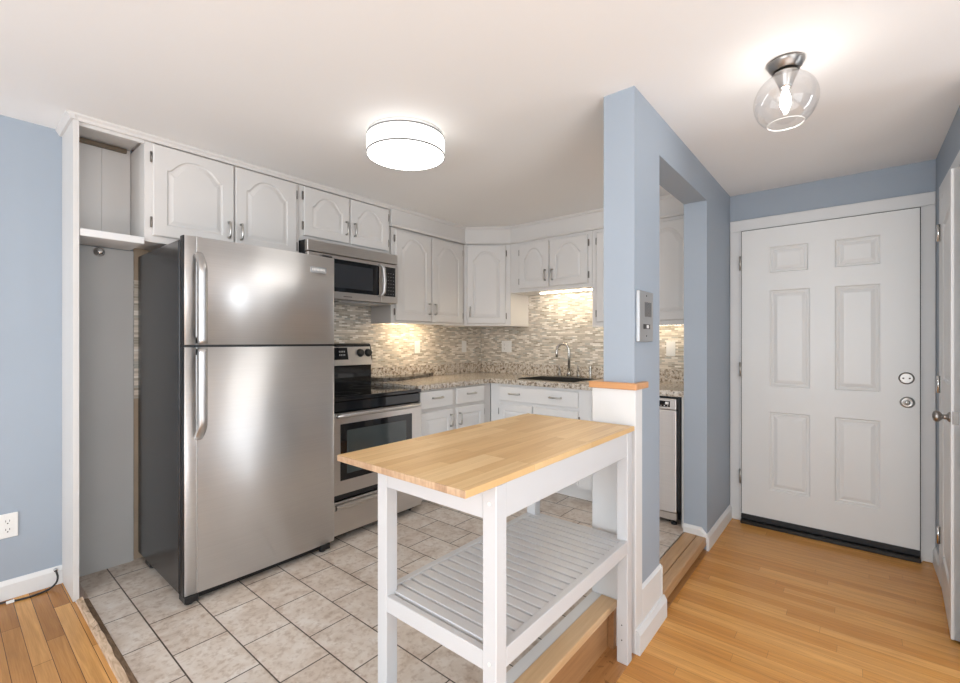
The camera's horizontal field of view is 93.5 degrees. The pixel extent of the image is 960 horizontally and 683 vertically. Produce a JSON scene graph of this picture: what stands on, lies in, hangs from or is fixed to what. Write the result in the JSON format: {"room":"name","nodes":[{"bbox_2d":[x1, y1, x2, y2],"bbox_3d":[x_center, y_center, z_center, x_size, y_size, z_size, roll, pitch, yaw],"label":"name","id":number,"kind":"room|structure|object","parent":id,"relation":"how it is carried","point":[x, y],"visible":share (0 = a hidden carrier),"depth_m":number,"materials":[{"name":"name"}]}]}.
{"room":"kitchen","nodes":[
{"label":"kitchen","id":0,"kind":"room"},
{"bbox_2d":[0,583,117,682],"bbox_3d":[-2.287,1.285,0.221,2.400,0.126,3.415,0,0,40],"label":"floor","id":1,"kind":"structure","parent":0,"point":[45,637],"depth_m":1.83,"materials":[{"name":"brown wood"}]},
{"bbox_2d":[0,568,58,604],"bbox_3d":[-2.284,1.176,2.021,0.053,0.091,0.588,0,0,40],"label":"cable","id":2,"kind":"object","parent":1,"relation":"on","point":[55,570],"visible":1,"depth_m":2.17,"materials":[{"name":"black plastic"}]},
{"bbox_2d":[0,115,480,601],"bbox_3d":[-2.149,0.139,2.350,0.130,2.418,6.866,0,0,40],"label":"wall","id":3,"kind":"structure","parent":0,"point":[30,153],"depth_m":2.23,"materials":[{"name":"blue paint"}]},
{"bbox_2d":[0,512,17,539],"bbox_3d":[-2.243,0.875,2.143,0.008,0.115,0.070,0,0,40],"label":"wall outlet","id":4,"kind":"object","parent":3,"relation":"attached to","point":[8,522],"visible":1,"depth_m":2.14,"materials":[{"name":"white plastic"}]},
{"bbox_2d":[3,518,12,524],"bbox_3d":[-2.241,0.855,2.141,0.002,0.033,0.033,0,0,40],"label":"receptacle","id":5,"kind":"object","parent":4,"relation":"attached to","point":[6,521],"depth_m":2.14,"materials":[{"name":"white plastic"}]},
{"bbox_2d":[3,526,12,533],"bbox_3d":[-2.241,0.895,2.141,0.002,0.033,0.033,0,0,40],"label":"receptacle","id":6,"kind":"object","parent":4,"relation":"attached to","point":[6,529],"depth_m":2.14,"materials":[{"name":"white plastic"}]},
{"bbox_2d":[0,565,62,601],"bbox_3d":[-3.205,1.178,0.981,0.016,0.088,3.411,0,0,40],"label":"baseboard","id":7,"kind":"structure","parent":3,"relation":"attached to","point":[32,582],"depth_m":2.19,"materials":[{"name":"white paint"}]},
{"bbox_2d":[62,119,144,601],"bbox_3d":[-1.924,0.075,2.308,0.287,2.286,0.278,0,0,40],"label":"closet shelving unit","id":8,"kind":"object","parent":3,"relation":"attached to","point":[95,160],"visible":0.99,"depth_m":2.25,"materials":[{"name":"paint"}]},
{"bbox_2d":[79,228,144,250],"bbox_3d":[-1.913,-0.520,2.314,0.270,0.036,0.254,0,0,40],"label":"shelf","id":9,"kind":"object","parent":8,"relation":"attached to","point":[90,237],"depth_m":2.27,"materials":[{"name":"white paint"}]},
{"bbox_2d":[79,245,133,576],"bbox_3d":[-2.016,0.359,2.410,0.016,1.718,0.267,0,0,40],"label":"wall panel","id":10,"kind":"object","parent":3,"relation":"attached to","point":[106,282],"visible":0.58,"depth_m":2.42,"materials":[{"name":"grey paint"}]},
{"bbox_2d":[93,247,104,256],"bbox_3d":[-2.004,-0.474,2.379,0.040,0.047,0.047,0,0,40],"label":"coat hook","id":11,"kind":"object","parent":10,"relation":"attached to","point":[97,251],"visible":1,"depth_m":2.37,"materials":[{"name":"silver metal"}]},
{"bbox_2d":[130,141,298,252],"bbox_3d":[-1.549,-0.780,2.728,0.319,0.520,0.843,0,0,40],"label":"upper cabinet","id":12,"kind":"object","parent":3,"relation":"attached to","point":[174,193],"visible":0.98,"depth_m":2.54,"materials":[{"name":"paint"}]},
{"bbox_2d":[55,110,391,209],"bbox_3d":[-1.415,-1.055,2.911,0.302,0.030,1.906,0,0,40],"label":"trim","id":13,"kind":"structure","parent":3,"relation":"attached to","point":[68,116],"depth_m":2.50,"materials":[{"name":"paint"}]},
{"bbox_2d":[299,185,388,253],"bbox_3d":[-1.037,-0.857,3.344,0.319,0.366,0.755,0,0,40],"label":"upper cabinet","id":14,"kind":"object","parent":3,"relation":"attached to","point":[323,216],"visible":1,"depth_m":3.21,"materials":[{"name":"paint"}]},
{"bbox_2d":[299,239,397,306],"bbox_3d":[-0.989,-0.472,3.306,0.403,0.396,0.750,0,0,40],"label":"microwave","id":15,"kind":"object","parent":14,"relation":"attached to","point":[362,277],"visible":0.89,"depth_m":3.24,"materials":[{"name":"silver metal"}]},
{"bbox_2d":[414,341,419,352],"bbox_3d":[-0.575,0.051,4.133,0.009,0.115,0.070,0,0,40],"label":"wall outlet","id":16,"kind":"object","parent":3,"relation":"attached to","point":[416,343],"visible":1,"depth_m":4.13,"materials":[{"name":"white plastic"}]},
{"bbox_2d":[371,227,463,325],"bbox_3d":[-0.509,-0.528,3.975,0.312,0.763,0.863,0,0,40],"label":"upper cabinet","id":17,"kind":"object","parent":3,"relation":"attached to","point":[430,269],"visible":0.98,"depth_m":3.85,"materials":[{"name":"paint"}]},
{"bbox_2d":[462,341,465,351],"bbox_3d":[-0.162,0.052,4.630,0.009,0.115,0.070,0,0,40],"label":"wall outlet","id":18,"kind":"object","parent":3,"relation":"attached to","point":[463,342],"visible":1,"depth_m":4.62,"materials":[{"name":"white plastic"}]},
{"bbox_2d":[445,244,528,327],"bbox_3d":[0.061,-0.528,4.429,0.608,0.763,0.577,0,0,40],"label":"upper cabinet","id":19,"kind":"object","parent":3,"relation":"attached to","point":[489,302],"visible":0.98,"depth_m":4.22,"materials":[{"name":"paint"}]},
{"bbox_2d":[79,492,683,682],"bbox_3d":[-0.173,1.283,2.878,2.254,0.130,3.286,0,0,40],"label":"floor","id":20,"kind":"structure","parent":0,"point":[312,617],"depth_m":2.00,"materials":[{"name":"tile"}]},
{"bbox_2d":[76,597,137,682],"bbox_3d":[-1.066,1.250,1.455,2.100,0.097,0.044,0,0,40],"label":"trim","id":21,"kind":"structure","parent":20,"relation":"attached to","point":[115,659],"depth_m":1.81,"materials":[{"name":"brown wood"}]},
{"bbox_2d":[138,235,333,604],"bbox_3d":[-1.353,0.358,2.564,0.780,1.720,0.784,0,0,40],"label":"refrigerator","id":22,"kind":"object","parent":20,"relation":"on","point":[236,340],"visible":1,"depth_m":2.28,"materials":[{"name":"silver metal"}]},
{"bbox_2d":[333,343,421,536],"bbox_3d":[-0.889,0.617,3.169,0.705,1.203,0.730,0,0,40],"label":"range","id":23,"kind":"object","parent":20,"relation":"on","point":[366,414],"visible":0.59,"depth_m":2.93,"materials":[{"name":"silver metal"}]},
{"bbox_2d":[334,384,420,401],"bbox_3d":[-0.888,0.353,3.169,0.602,0.026,0.730,0,0,40],"label":"cooktop","id":24,"kind":"object","parent":23,"relation":"in","point":[342,392],"depth_m":3.08,"materials":[{"name":"black glass"}]},
{"bbox_2d":[419,383,489,499],"bbox_3d":[-0.401,0.791,3.825,0.654,0.854,0.886,0,0,40],"label":"base cabinet","id":25,"kind":"object","parent":20,"relation":"on","point":[444,409],"visible":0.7,"depth_m":3.63,"materials":[{"name":"paint"}]},
{"bbox_2d":[491,383,591,500],"bbox_3d":[0.642,0.791,3.892,0.963,0.854,0.654,0,0,40],"label":"base cabinet","id":26,"kind":"object","parent":20,"relation":"on","point":[507,400],"visible":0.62,"depth_m":3.60,"materials":[{"name":"white paint"}]},
{"bbox_2d":[371,362,683,396],"bbox_3d":[0.395,0.291,3.554,2.240,0.143,1.498,0,0,40],"label":"countertop","id":27,"kind":"structure","parent":26,"relation":"on","point":[671,381],"depth_m":3.94,"materials":[{"name":"stone"}]},
{"bbox_2d":[371,373,433,380],"bbox_3d":[-0.612,0.307,3.910,0.184,0.030,0.711,0,0,40],"label":"granite slab","id":28,"kind":"object","parent":27,"relation":"on","point":[420,375],"visible":0.9,"depth_m":3.77,"materials":[{"name":"beige stone"}]},
{"bbox_2d":[516,376,596,382],"bbox_3d":[0.655,0.412,3.870,0.563,0.184,0.413,0,0,40],"label":"sink","id":29,"kind":"object","parent":27,"relation":"in","point":[541,378],"visible":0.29,"depth_m":4.02,"materials":[{"name":"metal"}]},
{"bbox_2d":[555,343,581,377],"bbox_3d":[0.797,0.166,4.073,0.241,0.314,0.062,0,0,40],"label":"faucet","id":30,"kind":"object","parent":27,"relation":"on","point":[578,375],"visible":1,"depth_m":4.06,"materials":[{"name":"silver metal"}]},
{"bbox_2d":[588,365,592,378],"bbox_3d":[0.957,0.262,3.912,0.040,0.122,0.040,0,0,40],"label":"sprayer","id":31,"kind":"object","parent":27,"relation":"on","point":[590,366],"visible":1,"depth_m":3.90,"materials":[{"name":"silver metal"}]},
{"bbox_2d":[659,396,681,524],"bbox_3d":[1.246,0.793,3.373,0.620,0.850,0.570,0,0,40],"label":"dishwasher","id":32,"kind":"object","parent":20,"relation":"on","point":[670,408],"visible":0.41,"depth_m":3.00,"materials":[{"name":"white plastic"}]},
{"bbox_2d":[682,397,683,527],"bbox_3d":[1.516,0.791,3.169,0.024,0.854,0.588,0,0,40],"label":"filler panel","id":33,"kind":"object","parent":20,"relation":"on","point":[682,397],"visible":0.21,"depth_m":2.95,"materials":[{"name":"white paint"}]},
{"bbox_2d":[0,0,959,226],"bbox_3d":[0.046,-1.110,0.447,5.700,0.080,6.746,0,0,40],"label":"ceiling","id":34,"kind":"structure","parent":0,"point":[515,90],"depth_m":1.85,"materials":[{"name":"paint"}]},
{"bbox_2d":[366,116,444,170],"bbox_3d":[-0.383,-1.013,2.335,0.401,0.112,0.401,0,0,40],"label":"ceiling lamp","id":35,"kind":"object","parent":34,"relation":"attached to","point":[402,143],"visible":1,"depth_m":2.22,"materials":[{"name":"white plastic"}]},
{"bbox_2d":[367,139,443,169],"bbox_3d":[-0.383,-0.962,2.335,0.393,0.006,0.393,0,0,40],"label":"diffuser","id":36,"kind":"object","parent":35,"relation":"attached to","point":[396,154],"depth_m":2.30,"materials":[{"name":"white"}]},
{"bbox_2d":[766,52,804,131],"bbox_3d":[1.169,-0.950,1.727,0.212,0.238,0.212,0,0,40],"label":"ceiling lamp","id":37,"kind":"object","parent":34,"relation":"attached to","point":[784,68],"visible":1,"depth_m":1.71,"materials":[{"name":"grey metal"}]},
{"bbox_2d":[773,67,797,91],"bbox_3d":[1.169,-0.997,1.727,0.080,0.060,0.080,0,0,40],"label":"socket","id":38,"kind":"object","parent":37,"relation":"attached to","point":[784,77],"depth_m":1.71,"materials":[{"name":"silver metal"}]},
{"bbox_2d":[384,197,683,244],"bbox_3d":[0.411,-0.992,3.581,2.254,0.156,1.458,0,0,40],"label":"soffit","id":39,"kind":"structure","parent":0,"point":[672,205],"depth_m":3.91,"materials":[{"name":"paint"}]},
{"bbox_2d":[592,387,641,653],"bbox_3d":[0.615,0.750,1.986,0.194,1.097,0.140,0,0,40],"label":"wall","id":40,"kind":"structure","parent":0,"point":[614,406],"depth_m":1.92,"materials":[{"name":"white paint"}]},
{"bbox_2d":[608,608,615,649],"bbox_3d":[0.562,1.214,1.920,0.026,0.167,0.028,0,0,40],"label":"trim","id":41,"kind":"structure","parent":40,"relation":"attached to","point":[612,617],"depth_m":1.91,"materials":[{"name":"brown wood"}]},
{"bbox_2d":[589,379,648,389],"bbox_3d":[0.606,0.187,1.974,0.212,0.028,0.146,0,0,40],"label":"trim","id":42,"kind":"structure","parent":40,"relation":"on","point":[600,383],"depth_m":1.91,"materials":[{"name":"orange wood"}]},
{"bbox_2d":[604,86,729,583],"bbox_3d":[1.195,0.114,2.654,0.136,2.368,1.882,0,0,40],"label":"wall partition","id":43,"kind":"structure","parent":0,"point":[642,153],"depth_m":2.19,"materials":[{"name":"blue paint"}]},
{"bbox_2d":[506,591,600,682],"bbox_3d":[0.069,1.159,1.444,0.043,0.118,1.389,0,0,40],"label":"trim","id":44,"kind":"structure","parent":43,"relation":"attached to","point":[524,663],"depth_m":1.67,"materials":[{"name":"white paint"}]},
{"bbox_2d":[514,595,616,682],"bbox_3d":[0.113,1.114,1.407,0.070,0.032,1.389,0,0,40],"label":"trim","id":45,"kind":"structure","parent":43,"relation":"attached to","point":[544,669],"depth_m":1.65,"materials":[{"name":"brown wood"}]},
{"bbox_2d":[549,617,607,682],"bbox_3d":[0.102,1.214,1.417,0.038,0.168,1.389,0,0,40],"label":"trim","id":46,"kind":"structure","parent":43,"relation":"attached to","point":[576,668],"depth_m":1.76,"materials":[{"name":"brown wood"}]},
{"bbox_2d":[636,290,652,341],"bbox_3d":[0.716,-0.107,1.955,0.020,0.217,0.168,0,0,40],"label":"intercom","id":47,"kind":"object","parent":43,"relation":"attached to","point":[644,300],"visible":1,"depth_m":1.93,"materials":[{"name":"metal"}]},
{"bbox_2d":[636,594,666,655],"bbox_3d":[0.765,1.248,2.001,0.018,0.100,0.349,0,0,40],"label":"baseboard","id":48,"kind":"structure","parent":43,"relation":"attached to","point":[652,622],"depth_m":1.97,"materials":[{"name":"white paint"}]},
{"bbox_2d":[642,564,662,620],"bbox_3d":[0.723,1.175,2.077,0.148,0.247,0.262,0,0,40],"label":"trim","id":49,"kind":"structure","parent":43,"relation":"attached to","point":[652,587],"depth_m":2.03,"materials":[{"name":"white paint"}]},
{"bbox_2d":[659,532,705,598],"bbox_3d":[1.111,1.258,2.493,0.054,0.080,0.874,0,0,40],"label":"trim","id":50,"kind":"structure","parent":43,"relation":"attached to","point":[674,575],"depth_m":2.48,"materials":[{"name":"brown wood"}]},
{"bbox_2d":[683,505,731,550],"bbox_3d":[1.573,1.231,3.098,0.151,0.134,0.676,0,0,40],"label":"baseboard","id":51,"kind":"structure","parent":43,"relation":"attached to","point":[711,537],"depth_m":2.88,"materials":[{"name":"white paint"}]},
{"bbox_2d":[481,159,935,420],"bbox_3d":[2.237,0.139,3.083,5.700,2.418,0.130,0,0,40],"label":"wall","id":52,"kind":"structure","parent":0,"point":[554,319],"depth_m":3.63,"materials":[{"name":"tile"}]},
{"bbox_2d":[502,341,511,351],"bbox_3d":[0.272,0.051,4.625,0.125,0.115,0.009,0,0,40],"label":"wall outlet","id":53,"kind":"object","parent":52,"relation":"attached to","point":[506,345],"visible":1,"depth_m":4.62,"materials":[{"name":"white plastic"}]},
{"bbox_2d":[391,194,683,243],"bbox_3d":[0.489,-0.991,3.765,2.274,0.159,0.830,0,0,10],"label":"trim","id":54,"kind":"structure","parent":52,"relation":"attached to","point":[670,195],"depth_m":3.88,"materials":[{"name":"paint"}]},
{"bbox_2d":[511,231,591,295],"bbox_3d":[0.682,-0.680,4.055,0.821,0.460,0.356,0,0,40],"label":"upper cabinet","id":55,"kind":"object","parent":52,"relation":"attached to","point":[564,262],"visible":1,"depth_m":3.92,"materials":[{"name":"paint"}]},
{"bbox_2d":[540,289,591,293],"bbox_3d":[0.776,-0.447,4.023,0.550,0.005,0.020,0,0,40],"label":"light","id":56,"kind":"object","parent":55,"relation":"attached to","point":[585,289],"visible":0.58,"depth_m":4.02,"materials":[{"name":"beige plastic"}]},
{"bbox_2d":[592,215,683,326],"bbox_3d":[1.311,-0.515,3.531,0.812,0.790,0.356,0,0,40],"label":"upper cabinet","id":57,"kind":"object","parent":52,"relation":"attached to","point":[671,229],"visible":0.37,"depth_m":3.31,"materials":[{"name":"paint"}]},
{"bbox_2d":[666,342,674,355],"bbox_3d":[1.517,0.058,3.590,0.070,0.115,0.009,0,0,40],"label":"wall outlet","id":58,"kind":"object","parent":52,"relation":"attached to","point":[670,346],"visible":1,"depth_m":3.59,"materials":[{"name":"white plastic"}]},
{"bbox_2d":[739,207,920,556],"bbox_3d":[2.243,0.237,2.969,0.945,2.066,0.050,0,0,40],"label":"door","id":59,"kind":"structure","parent":52,"relation":"in","point":[830,364],"depth_m":2.92,"materials":[{"name":"paint"}]},
{"bbox_2d":[740,518,920,562],"bbox_3d":[2.241,1.285,2.958,0.929,0.026,0.074,0,0,40],"label":"threshold","id":60,"kind":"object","parent":52,"relation":"attached to","point":[867,548],"depth_m":2.89,"materials":[{"name":"rubber"}]},
{"bbox_2d":[730,191,935,562],"bbox_3d":[2.251,0.209,2.978,1.071,2.177,0.034,0,0,40],"label":"trim","id":61,"kind":"structure","parent":52,"relation":"attached to","point":[926,201],"depth_m":2.73,"materials":[{"name":"white paint"}]},
{"bbox_2d":[579,518,959,682],"bbox_3d":[0.913,1.323,-0.274,3.446,0.050,6.746,0,0,40],"label":"floor","id":62,"kind":"structure","parent":0,"point":[762,605],"depth_m":2.09,"materials":[{"name":"brown wood"}]},
{"bbox_2d":[337,413,633,682],"bbox_3d":[0.098,0.823,1.620,0.526,0.950,1.047,0,0,40],"label":"kitchen cart","id":63,"kind":"object","parent":62,"relation":"on","point":[488,599],"visible":1,"depth_m":1.44,"materials":[{"name":"white paint"}]},
{"bbox_2d":[395,514,620,643],"bbox_3d":[0.145,0.822,1.645,0.434,0.042,0.845,0,0,40],"label":"slatted shelf","id":64,"kind":"object","parent":63,"relation":"attached to","point":[546,556],"depth_m":1.55,"materials":[{"name":"white paint"}]},
{"bbox_2d":[936,106,959,551],"bbox_3d":[2.353,0.139,2.183,0.100,2.418,1.126,0,0,40],"label":"wall","id":65,"kind":"structure","parent":0,"point":[950,147],"depth_m":2.56,"materials":[{"name":"blue paint"}]},
{"bbox_2d":[933,547,938,579],"bbox_3d":[2.303,1.248,2.212,0.015,0.100,1.106,0,0,40],"label":"baseboard","id":66,"kind":"structure","parent":65,"relation":"attached to","point":[935,551],"depth_m":2.55,"materials":[{"name":"white paint"}]},
{"bbox_2d":[932,167,959,641],"bbox_3d":[2.236,0.270,2.185,0.091,2.033,0.622,0,0,43],"label":"door","id":67,"kind":"structure","parent":65,"relation":"in","point":[948,231],"depth_m":1.96,"materials":[{"name":"white paint"}]},
{"bbox_2d":[939,150,959,585],"bbox_3d":[2.252,0.233,2.152,0.016,2.130,0.728,0,0,40],"label":"trim","id":68,"kind":"structure","parent":65,"relation":"attached to","point":[956,163],"depth_m":2.39,"materials":[{"name":"white paint"}]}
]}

